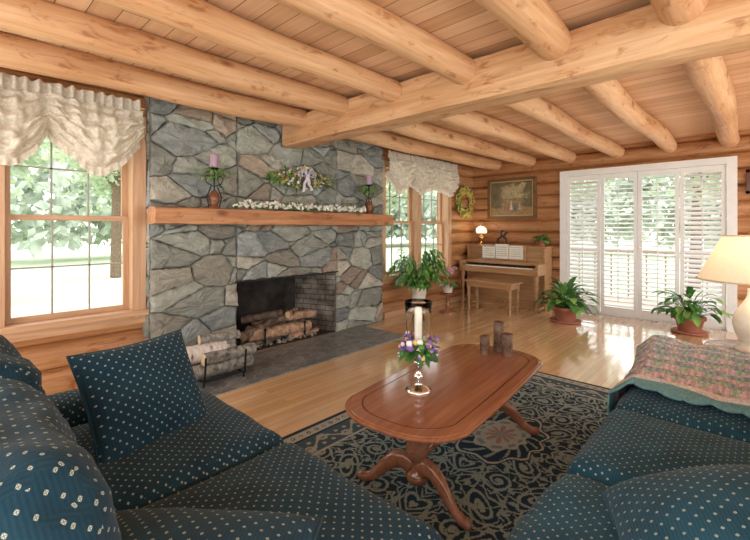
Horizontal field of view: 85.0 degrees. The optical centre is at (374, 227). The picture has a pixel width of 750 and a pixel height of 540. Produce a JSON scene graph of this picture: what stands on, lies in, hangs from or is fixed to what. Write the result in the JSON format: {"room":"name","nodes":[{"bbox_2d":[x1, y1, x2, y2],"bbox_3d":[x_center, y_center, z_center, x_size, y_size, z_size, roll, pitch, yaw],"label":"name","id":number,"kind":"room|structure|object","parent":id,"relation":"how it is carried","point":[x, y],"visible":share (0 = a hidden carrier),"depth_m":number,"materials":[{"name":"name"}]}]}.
{"room":"living room","nodes":[
{"label":"living room","id":0,"kind":"room"},
{"bbox_2d":[0,67,472,395],"bbox_3d":[-1.063,0.040,4.746,0.224,2.520,8.650,0,0,43],"label":"wall","id":1,"kind":"structure","parent":0,"point":[48,354],"depth_m":3.42,"materials":[{"name":"brown wood"}]},
{"bbox_2d":[0,72,144,175],"bbox_3d":[-2.599,-0.747,2.759,0.273,0.661,1.950,0,0,43],"label":"valance","id":2,"kind":"object","parent":1,"relation":"attached to","point":[101,132],"visible":1,"depth_m":3.06,"materials":[{"name":"beige fabric"}]},
{"bbox_2d":[0,117,148,342],"bbox_3d":[-2.718,-0.072,2.919,0.240,1.785,1.950,0,0,43],"label":"window","id":3,"kind":"structure","parent":1,"relation":"in","point":[132,310],"depth_m":3.34,"materials":[{"name":"brown wood"}]},
{"bbox_2d":[382,160,452,283],"bbox_3d":[0.642,-0.083,6.485,0.240,1.765,1.830,0,0,43],"label":"window","id":4,"kind":"structure","parent":1,"relation":"in","point":[413,198],"depth_m":6.45,"materials":[{"name":"brown wood"}]},
{"bbox_2d":[383,150,459,196],"bbox_3d":[0.813,-0.791,6.393,0.278,0.613,1.841,0,0,43],"label":"valance","id":5,"kind":"object","parent":1,"relation":"attached to","point":[422,174],"visible":1,"depth_m":6.25,"materials":[{"name":"beige fabric"}]},
{"bbox_2d":[383,294,466,318],"bbox_3d":[0.975,1.255,6.728,0.030,0.090,2.470,0,0,43],"label":"baseboard","id":6,"kind":"structure","parent":1,"relation":"attached to","point":[390,314],"depth_m":6.69,"materials":[{"name":"brown wood"}]},
{"bbox_2d":[455,185,474,217],"bbox_3d":[1.632,-0.461,7.370,0.112,0.616,0.620,0,0,43],"label":"flower wreath","id":7,"kind":"object","parent":1,"relation":"attached to","point":[465,190],"visible":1,"depth_m":7.31,"materials":[{"name":"green plant"}]},
{"bbox_2d":[0,0,749,159],"bbox_3d":[1.085,-1.270,2.756,7.000,0.100,8.700,0,0,43],"label":"ceiling","id":8,"kind":"structure","parent":0,"point":[667,94],"depth_m":2.88,"materials":[{"name":"brown wood"}]},
{"bbox_2d":[346,131,501,169],"bbox_3d":[0.787,-1.122,5.893,0.235,0.224,4.066,0,0,43],"label":"joist","id":9,"kind":"object","parent":8,"relation":"attached to","point":[384,139],"depth_m":5.70,"materials":[{"name":"brown wood"}]},
{"bbox_2d":[390,122,535,166],"bbox_3d":[1.254,-1.127,5.456,0.241,0.223,4.065,0,0,43],"label":"joist","id":10,"kind":"object","parent":8,"relation":"attached to","point":[423,131],"depth_m":5.22,"materials":[{"name":"brown wood"}]},
{"bbox_2d":[437,111,576,162],"bbox_3d":[1.718,-1.125,5.018,0.240,0.219,4.065,0,0,43],"label":"joist","id":11,"kind":"object","parent":8,"relation":"attached to","point":[473,121],"depth_m":4.68,"materials":[{"name":"brown wood"}]},
{"bbox_2d":[503,97,624,157],"bbox_3d":[2.184,-1.127,4.577,0.228,0.212,4.066,0,0,43],"label":"joist","id":12,"kind":"object","parent":8,"relation":"attached to","point":[539,109],"depth_m":4.27,"materials":[{"name":"brown wood"}]},
{"bbox_2d":[582,79,677,152],"bbox_3d":[2.651,-1.122,4.140,0.238,0.213,4.065,0,0,43],"label":"joist","id":13,"kind":"object","parent":8,"relation":"attached to","point":[611,94],"depth_m":3.78,"materials":[{"name":"brown wood"}]},
{"bbox_2d":[681,56,739,147],"bbox_3d":[3.114,-1.125,3.702,0.241,0.233,4.065,0,0,43],"label":"joist","id":14,"kind":"object","parent":8,"relation":"attached to","point":[710,77],"depth_m":3.18,"materials":[{"name":"brown wood"}]},
{"bbox_2d":[215,300,739,437],"bbox_3d":[1.085,1.360,2.756,7.000,0.120,8.700,0,0,43],"label":"floor","id":15,"kind":"structure","parent":0,"point":[599,350],"depth_m":4.20,"materials":[{"name":"brown wood"}]},
{"bbox_2d":[0,335,441,539],"bbox_3d":[-0.811,0.823,1.257,2.063,0.953,1.212,0,0,43],"label":"sofa","id":16,"kind":"object","parent":15,"relation":"on","point":[53,486],"visible":0.81,"depth_m":1.17,"materials":[{"name":"blue fabric"}]},
{"bbox_2d":[66,329,207,462],"bbox_3d":[-0.912,0.655,1.629,0.269,0.382,0.457,0,0,29],"label":"throw pillow","id":17,"kind":"object","parent":16,"relation":"on","point":[134,395],"visible":0.81,"depth_m":1.53,"materials":[{"name":"blue fabric"}]},
{"bbox_2d":[115,507,322,539],"bbox_3d":[-0.383,0.697,0.760,0.507,0.177,0.427,0,0,2],"label":"throw pillow","id":18,"kind":"object","parent":16,"relation":"on","point":[172,523],"visible":0.85,"depth_m":0.86,"materials":[{"name":"blue fabric"}]},
{"bbox_2d":[142,96,384,350],"bbox_3d":[-1.152,0.040,4.861,0.755,2.529,3.074,0,0,43],"label":"stone fireplace","id":19,"kind":"object","parent":15,"relation":"on","point":[201,279],"visible":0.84,"depth_m":4.22,"materials":[{"name":"grey stone"}]},
{"bbox_2d":[147,206,393,225],"bbox_3d":[-0.844,-0.104,4.485,0.216,0.162,2.970,0,0,43],"label":"mantel shelf","id":20,"kind":"object","parent":19,"relation":"attached to","point":[155,214],"visible":1,"depth_m":4.02,"materials":[{"name":"brown wood"}]},
{"bbox_2d":[192,154,234,207],"bbox_3d":[-1.491,-0.434,3.791,0.214,0.497,0.411,0,0,43],"label":"candlestick","id":21,"kind":"object","parent":20,"relation":"on","point":[214,198],"visible":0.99,"depth_m":3.77,"materials":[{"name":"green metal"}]},
{"bbox_2d":[233,199,365,212],"bbox_3d":[-0.737,-0.243,4.540,0.154,0.112,1.761,0,0,43],"label":"flower garland","id":22,"kind":"object","parent":20,"relation":"on","point":[247,203],"visible":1,"depth_m":4.40,"materials":[{"name":"white plant"}]},
{"bbox_2d":[358,175,381,213],"bbox_3d":[-0.073,-0.434,5.308,0.191,0.497,0.415,0,0,43],"label":"candlestick","id":23,"kind":"object","parent":20,"relation":"on","point":[369,206],"visible":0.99,"depth_m":5.27,"materials":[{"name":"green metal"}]},
{"bbox_2d":[237,307,318,347],"bbox_3d":[-1.165,1.120,4.778,0.514,0.382,1.030,0,0,43],"label":"logs","id":24,"kind":"object","parent":19,"relation":"in","point":[265,328],"visible":0.89,"depth_m":4.63,"materials":[{"name":"brown wood"}]},
{"bbox_2d":[265,165,336,193],"bbox_3d":[-0.782,-0.544,4.576,0.172,0.325,1.008,0,0,43],"label":"swag","id":25,"kind":"object","parent":19,"relation":"attached to","point":[271,176],"visible":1,"depth_m":4.53,"materials":[{"name":"green plant"}]},
{"bbox_2d":[197,326,403,394],"bbox_3d":[-0.758,1.294,4.218,0.730,0.012,2.540,0,0,43],"label":"slate hearth","id":26,"kind":"object","parent":15,"relation":"on","point":[277,361],"visible":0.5,"depth_m":4.16,"materials":[{"name":"stone"}]},
{"bbox_2d":[186,330,255,387],"bbox_3d":[-1.376,1.099,3.512,0.398,0.377,0.681,0,0,43],"label":"rack","id":27,"kind":"object","parent":26,"relation":"on","point":[212,356],"visible":0.8,"depth_m":3.47,"materials":[{"name":"black metal"}]},
{"bbox_2d":[385,248,450,298],"bbox_3d":[0.635,0.789,5.771,0.883,1.031,0.937,0,0,43],"label":"potted plant","id":28,"kind":"object","parent":15,"relation":"on","point":[416,280],"visible":0.99,"depth_m":5.64,"materials":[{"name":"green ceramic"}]},
{"bbox_2d":[282,371,609,539],"bbox_3d":[0.787,1.294,2.556,1.920,0.012,2.560,0,0,43],"label":"area rug","id":29,"kind":"object","parent":15,"relation":"on","point":[494,475],"visible":0.44,"depth_m":2.31,"materials":[{"name":"carpet"}]},
{"bbox_2d":[345,344,542,530],"bbox_3d":[0.459,1.061,2.302,0.654,0.445,1.474,0,0,37],"label":"coffee table","id":30,"kind":"object","parent":29,"relation":"on","point":[468,387],"visible":0.96,"depth_m":1.99,"materials":[{"name":"brown wood"}]},
{"bbox_2d":[394,299,440,395],"bbox_3d":[0.222,0.608,2.111,0.275,0.462,0.274,0,0,43],"label":"hurricane candle holder","id":31,"kind":"object","parent":30,"relation":"on","point":[416,344],"visible":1,"depth_m":2.06,"materials":[{"name":"clear glass"}]},
{"bbox_2d":[480,334,489,354],"bbox_3d":[0.733,0.775,2.731,0.065,0.126,0.065,0,0,43],"label":"pillar candle","id":32,"kind":"object","parent":30,"relation":"on","point":[484,339],"visible":1,"depth_m":2.71,"materials":[{"name":"brown wax"}]},
{"bbox_2d":[493,321,503,351],"bbox_3d":[0.844,0.735,2.791,0.069,0.206,0.069,0,0,43],"label":"pillar candle","id":33,"kind":"object","parent":30,"relation":"on","point":[498,325],"visible":0.91,"depth_m":2.76,"materials":[{"name":"brown wax"}]},
{"bbox_2d":[501,332,512,356],"bbox_3d":[0.868,0.763,2.686,0.073,0.152,0.073,0,0,43],"label":"pillar candle","id":34,"kind":"object","parent":30,"relation":"on","point":[507,338],"visible":1,"depth_m":2.66,"materials":[{"name":"brown wax"}]},
{"bbox_2d":[437,266,458,313],"bbox_3d":[1.107,0.936,6.290,0.377,0.728,0.404,0,0,16],"label":"potted orchid","id":35,"kind":"object","parent":15,"relation":"on","point":[447,289],"visible":0.8,"depth_m":6.24,"materials":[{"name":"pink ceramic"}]},
{"bbox_2d":[464,277,522,316],"bbox_3d":[1.821,1.058,6.336,0.800,0.485,0.360,0,0,43],"label":"piano bench","id":36,"kind":"object","parent":15,"relation":"on","point":[476,282],"visible":1,"depth_m":6.21,"materials":[{"name":"brown wood"}]},
{"bbox_2d":[459,244,552,312],"bbox_3d":[2.176,0.790,6.902,1.410,1.020,0.590,0,0,43],"label":"upright piano","id":37,"kind":"object","parent":15,"relation":"on","point":[536,280],"visible":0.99,"depth_m":6.69,"materials":[{"name":"brown wood"}]},
{"bbox_2d":[476,221,486,243],"bbox_3d":[1.918,0.084,7.372,0.200,0.420,0.200,0,0,43],"label":"lamp","id":38,"kind":"object","parent":37,"relation":"on","point":[481,229],"visible":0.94,"depth_m":7.32,"materials":[{"name":"white glass"}]},
{"bbox_2d":[482,244,522,259],"bbox_3d":[2.131,0.393,6.870,0.720,0.245,0.022,0,0,43],"label":"sheet music","id":39,"kind":"object","parent":37,"relation":"on","point":[500,251],"visible":1,"depth_m":6.85,"materials":[{"name":"beige paper"}]},
{"bbox_2d":[497,230,509,244],"bbox_3d":[2.204,0.160,7.075,0.224,0.268,0.100,0,0,43],"label":"bronze figurine","id":40,"kind":"object","parent":37,"relation":"on","point":[501,231],"visible":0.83,"depth_m":7.05,"materials":[{"name":"black metal"}]},
{"bbox_2d":[532,233,551,245],"bbox_3d":[2.693,0.185,6.620,0.312,0.219,0.316,0,0,43],"label":"potted plant","id":41,"kind":"object","parent":37,"relation":"on","point":[542,240],"visible":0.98,"depth_m":6.57,"materials":[{"name":"green plant"}]},
{"bbox_2d":[533,276,599,323],"bbox_3d":[2.649,0.985,5.686,0.870,0.630,0.883,0,0,43],"label":"peace lily","id":42,"kind":"object","parent":15,"relation":"on","point":[565,309],"visible":1,"depth_m":5.58,"materials":[{"name":"plant"}]},
{"bbox_2d":[506,384,749,539],"bbox_3d":[1.334,0.807,1.351,1.181,0.987,2.396,0,0,43],"label":"sofa","id":43,"kind":"object","parent":15,"relation":"on","point":[647,432],"visible":0.66,"depth_m":1.45,"materials":[{"name":"blue fabric"}]},
{"bbox_2d":[602,464,749,539],"bbox_3d":[0.808,0.716,0.915,0.479,0.288,0.508,0,0,23],"label":"throw pillow","id":44,"kind":"object","parent":43,"relation":"on","point":[710,502],"visible":1,"depth_m":0.95,"materials":[{"name":"blue fabric"}]},
{"bbox_2d":[607,335,749,417],"bbox_3d":[1.711,0.879,2.050,0.854,0.446,0.906,0,0,43],"label":"quilt","id":45,"kind":"object","parent":43,"relation":"on","point":[718,377],"visible":0.98,"depth_m":2.09,"materials":[{"name":"fabric"}]},
{"bbox_2d":[650,286,732,335],"bbox_3d":[3.839,0.996,4.978,0.804,0.607,0.581,0,0,10],"label":"philodendron","id":46,"kind":"object","parent":15,"relation":"on","point":[688,319],"visible":1,"depth_m":4.94,"materials":[{"name":"plant"}]},
{"bbox_2d":[704,339,748,353],"bbox_3d":[2.352,1.022,2.510,0.520,0.545,0.520,0,0,43],"label":"side table","id":47,"kind":"object","parent":15,"relation":"on","point":[726,343],"visible":0.26,"depth_m":2.66,"materials":[{"name":"brown wood"}]},
{"bbox_2d":[696,232,749,353],"bbox_3d":[2.289,0.382,2.487,0.533,0.735,0.533,0,0,43],"label":"table lamp","id":48,"kind":"object","parent":47,"relation":"on","point":[728,262],"visible":1,"depth_m":2.45,"materials":[{"name":"beige fabric"}]},
{"bbox_2d":[282,0,749,148],"bbox_3d":[1.296,-1.035,2.462,6.090,0.320,0.287,0,0,43],"label":"ceiling beam","id":49,"kind":"structure","parent":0,"point":[633,42],"depth_m":2.52,"materials":[{"name":"brown wood"}]},
{"bbox_2d":[0,31,306,127],"bbox_3d":[-2.161,-1.124,2.763,0.244,0.231,4.066,0,0,43],"label":"joist","id":50,"kind":"object","parent":49,"relation":"on","point":[19,53],"depth_m":3.04,"materials":[{"name":"brown wood"}]},
{"bbox_2d":[0,0,348,116],"bbox_3d":[-1.695,-1.124,2.327,0.237,0.223,4.065,0,0,43],"label":"joist","id":51,"kind":"object","parent":49,"relation":"on","point":[43,20],"depth_m":2.53,"materials":[{"name":"brown wood"}]},
{"bbox_2d":[97,0,401,102],"bbox_3d":[-1.231,-1.127,1.888,0.228,0.205,4.065,0,0,43],"label":"joist","id":52,"kind":"object","parent":49,"relation":"on","point":[202,19],"depth_m":2.37,"materials":[{"name":"brown wood"}]},
{"bbox_2d":[272,0,475,84],"bbox_3d":[-0.764,-1.126,1.446,0.231,0.217,4.067,0,0,43],"label":"joist","id":53,"kind":"object","parent":49,"relation":"on","point":[366,20],"depth_m":2.26,"materials":[{"name":"brown wood"}]},
{"bbox_2d":[475,0,570,60],"bbox_3d":[-0.297,-1.120,1.009,0.262,0.235,4.065,0,0,43],"label":"joist","id":54,"kind":"object","parent":49,"relation":"on","point":[534,22],"depth_m":2.12,"materials":[{"name":"brown wood"}]},
{"bbox_2d":[650,0,707,25],"bbox_3d":[0.165,-1.124,0.572,0.247,0.231,4.066,0,0,43],"label":"joist","id":55,"kind":"object","parent":49,"relation":"on","point":[670,12],"depth_m":1.94,"materials":[{"name":"brown wood"}]},
{"bbox_2d":[472,129,749,307],"bbox_3d":[4.146,0.040,5.640,6.500,2.520,0.224,0,0,43],"label":"wall","id":56,"kind":"structure","parent":0,"point":[547,169],"depth_m":6.64,"materials":[{"name":"brown wood"}]},
{"bbox_2d":[487,176,536,218],"bbox_3d":[2.369,-0.515,7.122,0.880,0.710,0.035,0,0,43],"label":"framed painting","id":57,"kind":"object","parent":56,"relation":"attached to","point":[507,198],"visible":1,"depth_m":7.11,"materials":[{"name":"wood"}]},
{"bbox_2d":[560,156,737,331],"bbox_3d":[3.808,0.200,5.900,2.130,2.200,0.270,0,0,43],"label":"door","id":58,"kind":"structure","parent":56,"relation":"in","point":[712,165],"depth_m":5.77,"materials":[{"name":"white paint"}]},
{"bbox_2d":[746,169,749,193],"bbox_3d":[4.750,-0.570,4.881,0.480,0.300,0.030,0,0,43],"label":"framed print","id":59,"kind":"object","parent":56,"relation":"attached to","point":[747,170],"visible":1,"depth_m":5.02,"materials":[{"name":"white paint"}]},
{"label":"outside","id":60,"kind":"structure","parent":0,"visible":0},
{"bbox_2d":[11,236,726,317],"bbox_3d":[6.648,2.000,14.346,130.000,0.200,110.000,0,0,43],"label":"lawn","id":61,"kind":"structure","parent":60,"point":[30,288],"depth_m":16.02,"materials":[{"name":"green plant"}]},
{"bbox_2d":[10,137,77,198],"bbox_3d":[-10.216,-1.611,9.778,5.315,6.992,5.149,0,0,30],"label":"tree","id":62,"kind":"object","parent":61,"relation":"on","point":[56,153],"visible":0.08,"depth_m":10.14,"materials":[{"name":"green plant"}]},
{"bbox_2d":[36,138,121,277],"bbox_3d":[-10.104,-2.113,15.442,7.705,7.999,7.750,0,0,-38],"label":"tree","id":63,"kind":"object","parent":61,"relation":"on","point":[111,183],"visible":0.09,"depth_m":15.53,"materials":[{"name":"green plant"}]},
{"bbox_2d":[10,144,726,258],"bbox_3d":[5.818,-2.455,13.086,63.758,8.248,62.506,0,0,43],"label":"tree line","id":64,"kind":"object","parent":61,"relation":"on","point":[72,203],"visible":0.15,"depth_m":24.17,"materials":[{"name":"green plant"}]},
{"bbox_2d":[386,179,435,220],"bbox_3d":[-0.212,-1.814,18.237,5.429,7.402,7.922,0,0,-29],"label":"tree","id":65,"kind":"object","parent":61,"relation":"on","point":[392,199],"visible":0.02,"depth_m":17.81,"materials":[{"name":"green plant"}]},
{"bbox_2d":[571,179,615,200],"bbox_3d":[6.795,-2.014,16.723,6.875,7.799,6.601,0,0,30],"label":"tree","id":66,"kind":"object","parent":61,"relation":"on","point":[606,187],"visible":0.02,"depth_m":15.09,"materials":[{"name":"green plant"}]},
{"bbox_2d":[649,166,726,288],"bbox_3d":[9.540,-2.118,12.459,6.634,8.007,6.357,0,0,-32],"label":"tree","id":67,"kind":"object","parent":61,"relation":"on","point":[655,184],"visible":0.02,"depth_m":12.49,"materials":[{"name":"green plant"}]},
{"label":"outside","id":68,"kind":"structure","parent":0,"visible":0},
{"bbox_2d":[571,249,726,324],"bbox_3d":[5.160,0.930,6.474,6.630,0.980,2.100,0,0,43],"label":"deck railing","id":69,"kind":"object","parent":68,"point":[611,251],"visible":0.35,"depth_m":7.66,"materials":[{"name":"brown wood"}]}
]}

